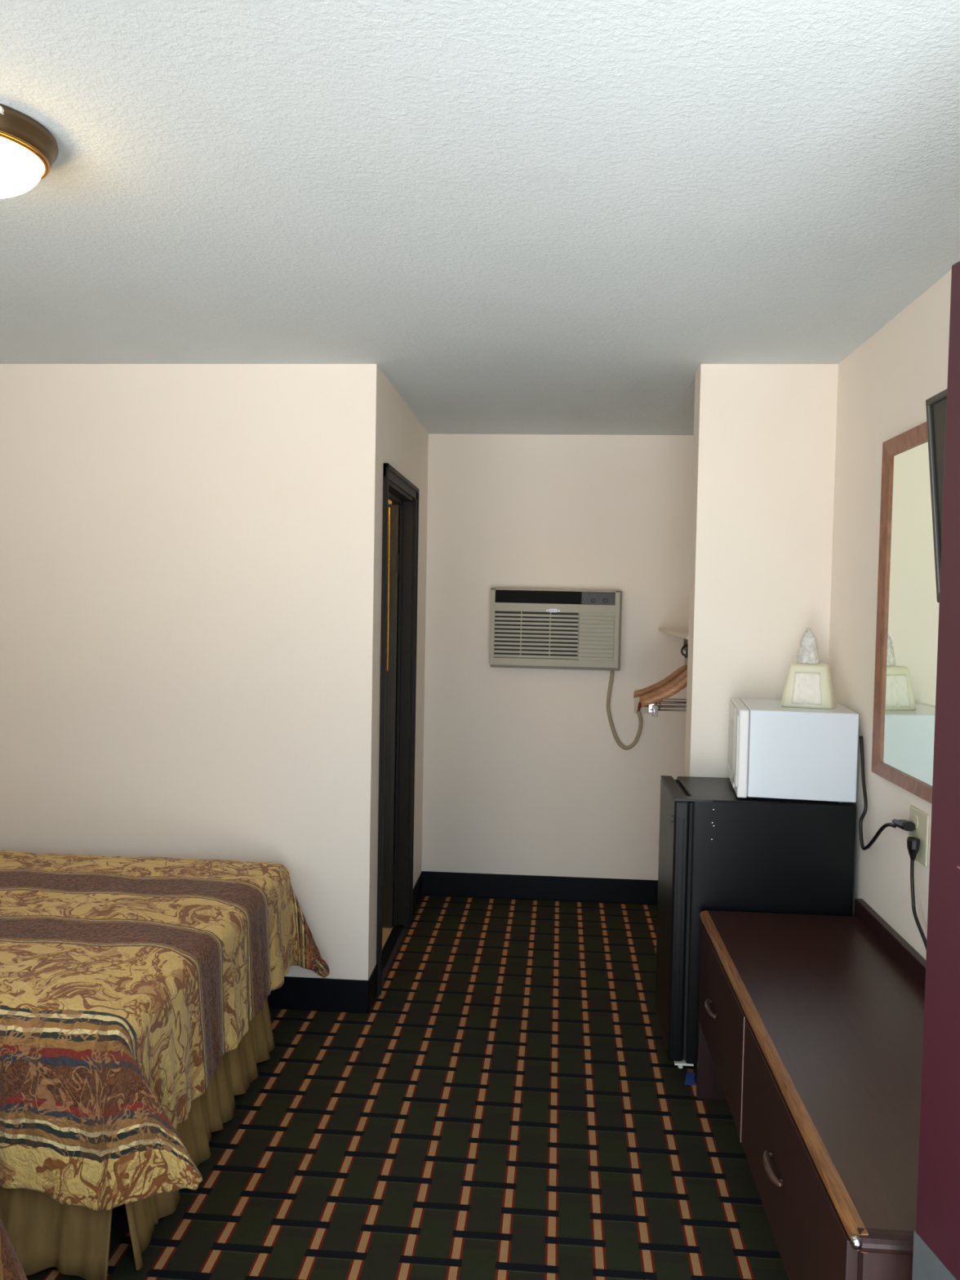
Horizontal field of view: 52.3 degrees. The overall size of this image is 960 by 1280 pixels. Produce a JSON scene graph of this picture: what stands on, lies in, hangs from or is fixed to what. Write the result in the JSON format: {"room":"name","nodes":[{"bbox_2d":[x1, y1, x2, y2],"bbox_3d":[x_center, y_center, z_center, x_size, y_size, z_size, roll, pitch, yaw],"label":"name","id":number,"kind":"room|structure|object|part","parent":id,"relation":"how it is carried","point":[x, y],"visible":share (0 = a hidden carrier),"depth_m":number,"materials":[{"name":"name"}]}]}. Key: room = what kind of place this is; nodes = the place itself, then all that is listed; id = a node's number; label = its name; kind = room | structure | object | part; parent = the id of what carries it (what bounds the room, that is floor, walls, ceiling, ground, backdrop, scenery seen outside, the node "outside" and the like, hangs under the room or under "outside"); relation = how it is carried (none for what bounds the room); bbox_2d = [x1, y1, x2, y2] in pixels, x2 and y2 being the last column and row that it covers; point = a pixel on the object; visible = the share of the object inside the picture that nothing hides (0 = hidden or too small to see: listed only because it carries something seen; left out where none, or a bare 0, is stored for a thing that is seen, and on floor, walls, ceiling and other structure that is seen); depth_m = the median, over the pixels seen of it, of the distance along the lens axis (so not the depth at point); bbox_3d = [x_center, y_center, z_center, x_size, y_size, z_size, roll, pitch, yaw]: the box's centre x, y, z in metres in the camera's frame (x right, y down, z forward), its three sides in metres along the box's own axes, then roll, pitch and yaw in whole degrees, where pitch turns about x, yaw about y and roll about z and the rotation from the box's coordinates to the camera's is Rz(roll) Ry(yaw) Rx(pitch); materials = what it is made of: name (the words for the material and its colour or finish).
{"room":"hotel room","nodes":[
{"label":"hotel room","id":0,"kind":"room"},
{"bbox_2d":[373,372,428,969],"bbox_3d":[-0.394,0.166,4.475,0.100,2.440,1.400,1,2,4],"label":"wall","id":1,"kind":"structure","parent":0,"point":[404,441],"depth_m":4.66,"materials":[{"name":"paint"}]},
{"bbox_2d":[382,503,399,927],"bbox_3d":[-0.769,0.359,4.616,0.749,2.005,0.107,1,2,3],"label":"door","id":2,"kind":"structure","parent":1,"relation":"in","point":[388,864],"depth_m":4.62,"materials":[{"name":"brown wood"}]},
{"bbox_2d":[368,871,422,1013],"bbox_3d":[-0.366,1.324,4.460,0.006,0.127,1.516,1,2,4],"label":"baseboard","id":3,"kind":"structure","parent":1,"relation":"attached to","point":[417,890],"depth_m":3.85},
{"bbox_2d":[376,462,419,995],"bbox_3d":[-0.402,0.344,4.280,0.120,2.100,0.878,1,2,4],"label":"trim","id":4,"kind":"structure","parent":1,"relation":"attached to","point":[408,506],"depth_m":4.63,"materials":[{"name":"black wood"}]},
{"bbox_2d":[26,894,788,1279],"bbox_3d":[-1.017,1.484,2.956,4.596,0.106,4.823,1,2,4],"label":"floor","id":5,"kind":"structure","parent":0,"point":[510,1103],"depth_m":2.86,"materials":[{"name":"carpet"}]},
{"bbox_2d":[0,998,275,1279],"bbox_3d":[-1.735,1.138,2.905,2.001,0.575,1.277,1,2,4],"label":"bed skirt","id":6,"kind":"object","parent":5,"relation":"on","point":[43,1232],"visible":0.27,"depth_m":2.26,"materials":[{"name":"fabric"}]},
{"bbox_2d":[0,850,329,1210],"bbox_3d":[-1.647,1.015,2.953,2.160,0.449,1.551,1,2,4],"label":"bedspread","id":7,"kind":"object","parent":6,"relation":"on","point":[126,983],"visible":1,"depth_m":2.48,"materials":[{"name":"multicoloured fabric"}]},
{"bbox_2d":[381,924,407,984],"bbox_3d":[-0.410,1.388,4.320,0.066,0.010,0.770,1,2,4],"label":"threshold","id":8,"kind":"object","parent":5,"relation":"on","point":[389,949],"depth_m":4.40,"materials":[{"name":"black wood"}]},
{"bbox_2d":[684,1071,696,1084],"bbox_3d":[0.699,1.444,3.217,0.044,0.024,0.047,2,2,19],"label":"scrap","id":9,"kind":"object","parent":5,"relation":"on","point":[690,1080],"visible":0.64,"depth_m":3.22,"materials":[{"name":"blue paper"}]},
{"bbox_2d":[654,775,856,1083],"bbox_3d":[0.919,0.982,3.362,0.575,0.946,0.434,1,2,4],"label":"mini fridge","id":10,"kind":"object","parent":5,"relation":"on","point":[719,850],"visible":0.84,"depth_m":3.15,"materials":[{"name":"metal"}]},
{"bbox_3d":[0.661,0.938,3.382,0.049,0.859,0.430,1,2,4],"label":"door","id":11,"kind":"part","parent":10,"relation":"part of","materials":[{"name":"black metal"}]},
{"bbox_3d":[0.665,0.507,3.365,0.041,0.007,0.426,1,2,4],"label":"trim","id":12,"kind":"part","parent":10,"relation":"part of","materials":[{"name":"black plastic"}]},
{"bbox_2d":[727,697,858,803],"bbox_3d":[1.044,0.367,3.316,0.374,0.292,0.405,1,2,11],"label":"microwave","id":13,"kind":"object","parent":10,"relation":"on","point":[775,750],"visible":0.99,"depth_m":3.12,"materials":[{"name":"white plastic"}]},
{"bbox_3d":[0.875,0.355,3.399,0.007,0.270,0.296,1,2,11],"label":"door","id":14,"kind":"part","parent":13,"relation":"part of","materials":[{"name":"white plastic"}]},
{"bbox_3d":[0.840,0.358,3.202,0.005,0.232,0.090,1,2,11],"label":"control panel","id":15,"kind":"part","parent":13,"relation":"part of","materials":[{"name":"white plastic"}]},
{"bbox_3d":[0.885,0.360,3.346,0.033,0.286,0.405,1,2,11],"label":"panel","id":16,"kind":"part","parent":13,"relation":"part of","materials":[{"name":"white plastic"}]},
{"bbox_2d":[780,662,835,709],"bbox_3d":[1.111,0.151,3.303,0.172,0.142,0.176,2,2,22],"label":"ice bucket","id":17,"kind":"object","parent":13,"relation":"on","point":[806,685],"visible":0.99,"depth_m":3.23,"materials":[{"name":"beige plastic"}]},
{"bbox_2d":[795,627,819,663],"bbox_3d":[1.109,0.019,3.304,0.078,0.119,0.080,1,2,4],"label":"crumpled plastic bag","id":18,"kind":"object","parent":17,"relation":"on","point":[811,658],"visible":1,"depth_m":3.30,"materials":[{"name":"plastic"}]},
{"bbox_2d":[797,640,817,663],"bbox_3d":[1.110,0.039,3.305,0.068,0.080,0.068,1,2,4],"label":"cup","id":19,"kind":"object","parent":18,"relation":"on","point":[811,658],"depth_m":3.30,"materials":[{"name":"white paper"}]},
{"bbox_2d":[858,735,915,850],"bbox_3d":[1.177,0.480,2.875,0.038,0.336,0.482,1,2,4],"label":"power cord","id":20,"kind":"object","parent":13,"relation":"attached to","point":[907,825],"visible":1,"depth_m":3.02,"materials":[{"name":"black plastic"}]},
{"bbox_2d":[696,898,925,1279],"bbox_3d":[0.879,1.171,2.316,0.532,0.652,1.634,1,2,4],"label":"dresser","id":21,"kind":"object","parent":5,"relation":"on","point":[811,1027],"visible":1,"depth_m":2.16,"materials":[{"name":"laminate"}]},
{"bbox_3d":[0.666,1.068,2.832,0.028,0.020,0.127,1,2,4],"label":"handle","id":22,"kind":"part","parent":21,"relation":"part of","materials":[{"name":"silver metal"}]},
{"bbox_3d":[0.682,1.067,2.753,0.020,0.312,0.690,1,2,4],"label":"drawer","id":23,"kind":"part","parent":21,"relation":"part of","materials":[{"name":"brown wood"}]},
{"bbox_3d":[0.607,1.099,2.034,0.028,0.020,0.127,1,2,4],"label":"handle","id":24,"kind":"part","parent":21,"relation":"part of","materials":[{"name":"silver metal"}]},
{"bbox_3d":[0.624,1.097,1.982,0.020,0.312,0.838,1,2,4],"label":"drawer","id":25,"kind":"part","parent":21,"relation":"part of","materials":[{"name":"brown wood"}]},
{"bbox_3d":[-1.848,1.200,1.310,2.012,0.575,0.877,1,2,4],"label":"bed","id":26,"kind":"object","parent":5,"relation":"on","visible":0},
{"bbox_2d":[0,1217,27,1279],"bbox_3d":[-1.742,1.060,1.296,2.111,0.410,1.032,1,2,4],"label":"bedspread","id":27,"kind":"object","parent":26,"relation":"on","point":[11,1267],"visible":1,"depth_m":1.64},
{"bbox_2d":[0,364,838,980],"bbox_3d":[-0.929,0.184,3.773,4.396,2.440,0.140,1,2,4],"label":"wall","id":28,"kind":"structure","parent":0,"point":[189,553],"depth_m":3.69,"materials":[{"name":"paint"}]},
{"bbox_2d":[267,976,369,1013],"bbox_3d":[-1.783,1.325,3.809,2.735,0.127,0.006,1,2,4],"label":"baseboard","id":29,"kind":"structure","parent":28,"relation":"attached to","point":[304,993],"depth_m":3.72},
{"bbox_2d":[0,0,959,435],"bbox_3d":[-0.971,-1.061,2.853,4.596,0.120,4.823,1,2,4],"label":"ceiling","id":30,"kind":"structure","parent":0,"point":[531,216],"depth_m":2.07,"materials":[{"name":"white paint"}]},
{"bbox_2d":[0,103,58,198],"bbox_3d":[-0.960,-0.905,1.843,0.304,0.110,0.304,1,2,4],"label":"ceiling light","id":31,"kind":"object","parent":30,"relation":"attached to","point":[28,151],"visible":1,"depth_m":1.81,"materials":[{"name":"white glass"}]},
{"bbox_3d":[-0.960,-0.884,1.844,0.250,0.068,0.250,1,2,4],"label":"lamp shade","id":32,"kind":"part","parent":31,"relation":"part of","materials":[{"name":"white glass"}]},
{"bbox_2d":[388,434,693,879],"bbox_3d":[-0.867,0.125,5.262,4.496,2.440,0.100,1,2,4],"label":"wall","id":33,"kind":"structure","parent":0,"point":[526,772],"depth_m":5.12,"materials":[{"name":"paint"}]},
{"bbox_2d":[422,871,657,904],"bbox_3d":[0.518,1.313,5.151,1.667,0.127,0.006,1,2,4],"label":"baseboard","id":34,"kind":"structure","parent":33,"relation":"attached to","point":[433,883],"depth_m":5.16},
{"bbox_2d":[489,588,622,671],"bbox_3d":[0.392,-0.056,5.067,0.671,0.409,0.146,1,2,4],"label":"air conditioner","id":35,"kind":"object","parent":33,"relation":"attached to","point":[531,628],"visible":1,"depth_m":5.01,"materials":[{"name":"beige plastic"}]},
{"bbox_2d":[495,590,581,604],"bbox_3d":[0.299,-0.221,5.020,0.441,0.064,0.016,1,2,4],"label":"vent","id":36,"kind":"object","parent":35,"relation":"attached to","point":[502,597],"depth_m":5.02,"materials":[{"name":"black plastic"}]},
{"bbox_3d":[0.605,-0.212,4.998,0.169,0.061,0.015,1,2,4],"label":"control panel","id":37,"kind":"part","parent":35,"relation":"part of","materials":[{"name":"grey plastic"}]},
{"bbox_2d":[606,670,642,750],"bbox_3d":[0.750,0.365,5.076,0.190,0.410,0.029,1,2,4],"label":"power cord","id":38,"kind":"object","parent":35,"relation":"hanging from","point":[611,676],"visible":0.98,"depth_m":5.07,"materials":[{"name":"beige plastic"}]},
{"bbox_2d":[634,688,648,713],"bbox_3d":[0.841,0.320,5.086,0.076,0.124,0.008,1,2,4],"label":"wall outlet","id":39,"kind":"object","parent":33,"relation":"attached to","point":[643,709],"visible":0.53,"depth_m":5.09,"materials":[{"name":"beige plastic"}]},
{"bbox_2d":[828,269,951,959],"bbox_3d":[1.257,0.266,2.737,0.120,2.440,4.823,1,2,4],"label":"wall","id":40,"kind":"structure","parent":0,"point":[885,384],"depth_m":3.05,"materials":[{"name":"paint"}]},
{"bbox_2d":[658,627,688,639],"bbox_3d":[1.108,-0.027,4.503,0.450,0.018,1.102,1,2,4],"label":"closet shelf","id":41,"kind":"object","parent":40,"relation":"attached to","point":[681,633],"visible":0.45,"depth_m":4.53,"materials":[{"name":"wood"}]},
{"bbox_2d":[683,638,688,650],"bbox_3d":[0.904,0.029,4.075,0.024,0.066,0.745,1,2,4],"label":"closet rod","id":42,"kind":"object","parent":41,"relation":"attached to","point":[685,641],"visible":0.25,"depth_m":4.42,"materials":[{"name":"metal"}]},
{"bbox_2d":[633,644,688,706],"bbox_3d":[0.921,0.165,4.406,0.444,0.286,0.047,2,2,-3],"label":"clothes hanger","id":43,"kind":"object","parent":42,"relation":"hanging from","point":[661,683],"visible":0.31,"depth_m":4.39,"materials":[{"name":"brown wood"}]},
{"bbox_2d":[639,648,688,711],"bbox_3d":[0.917,0.172,4.237,0.444,0.286,0.047,0,2,9],"label":"clothes hanger","id":44,"kind":"object","parent":42,"relation":"hanging from","point":[684,674],"visible":0.22,"depth_m":4.24,"materials":[{"name":"brown wood"}]},
{"bbox_2d":[641,675,687,716],"bbox_3d":[0.900,0.178,4.068,0.444,0.286,0.047,1,2,1],"label":"clothes hanger","id":45,"kind":"object","parent":42,"relation":"hanging from","point":[682,684],"visible":0.25,"depth_m":4.06,"materials":[{"name":"brown wood"}]},
{"bbox_2d":[853,898,925,987],"bbox_3d":[1.137,0.891,2.288,0.024,0.082,1.630,1,2,4],"label":"backsplash","id":46,"kind":"structure","parent":40,"relation":"attached to","point":[901,949],"depth_m":2.76,"materials":[{"name":"brown wood"}]},
{"bbox_2d":[871,421,939,803],"bbox_3d":[1.175,-0.078,2.495,0.021,0.993,0.915,1,2,4],"label":"wall mirror","id":47,"kind":"object","parent":40,"relation":"attached to","point":[908,606],"visible":0.73,"depth_m":2.74,"materials":[{"name":"mirror"}]},
{"bbox_2d":[906,836,926,950],"bbox_3d":[1.116,0.721,2.266,0.030,0.360,0.729,1,2,6],"label":"power cord","id":48,"kind":"object","parent":40,"relation":"attached to","point":[913,842],"visible":0.76,"depth_m":2.59,"materials":[{"name":"black plastic"}]},
{"bbox_2d":[907,805,929,866],"bbox_3d":[1.178,0.526,2.631,0.010,0.138,0.130,1,2,4],"label":"wall outlet","id":49,"kind":"object","parent":40,"relation":"attached to","point":[921,820],"visible":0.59,"depth_m":2.60,"materials":[{"name":"beige plastic"}]},
{"bbox_2d":[911,814,918,829],"bbox_3d":[1.177,0.492,2.643,0.003,0.038,0.038,1,2,4],"label":"socket","id":50,"kind":"object","parent":49,"relation":"attached to","point":[914,817],"depth_m":2.64,"materials":[{"name":"beige plastic"}]},
{"bbox_2d":[925,388,946,602],"bbox_3d":[0.973,-0.255,1.482,0.268,0.400,0.880,1,2,4],"label":"television","id":51,"kind":"object","parent":40,"relation":"attached to","point":[936,405],"visible":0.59,"depth_m":1.91,"materials":[{"name":"black plastic"}]},
{"bbox_3d":[-1.166,0.307,0.622,4.396,2.440,0.080,1,2,4],"label":"wall","id":52,"kind":"structure","parent":0,"visible":0},
{"bbox_2d":[911,261,959,1279],"bbox_3d":[0.719,0.509,0.982,0.046,2.045,0.905,1,2,-6],"label":"door","id":53,"kind":"structure","parent":52,"relation":"in","point":[936,1235],"depth_m":1.38,"materials":[{"name":"red paint"}]},
{"bbox_3d":[0.692,1.203,1.024,0.020,0.625,0.873,1,2,-6],"label":"kick plate","id":54,"kind":"part","parent":53,"relation":"part of","materials":[{"name":"metal"}]}
]}

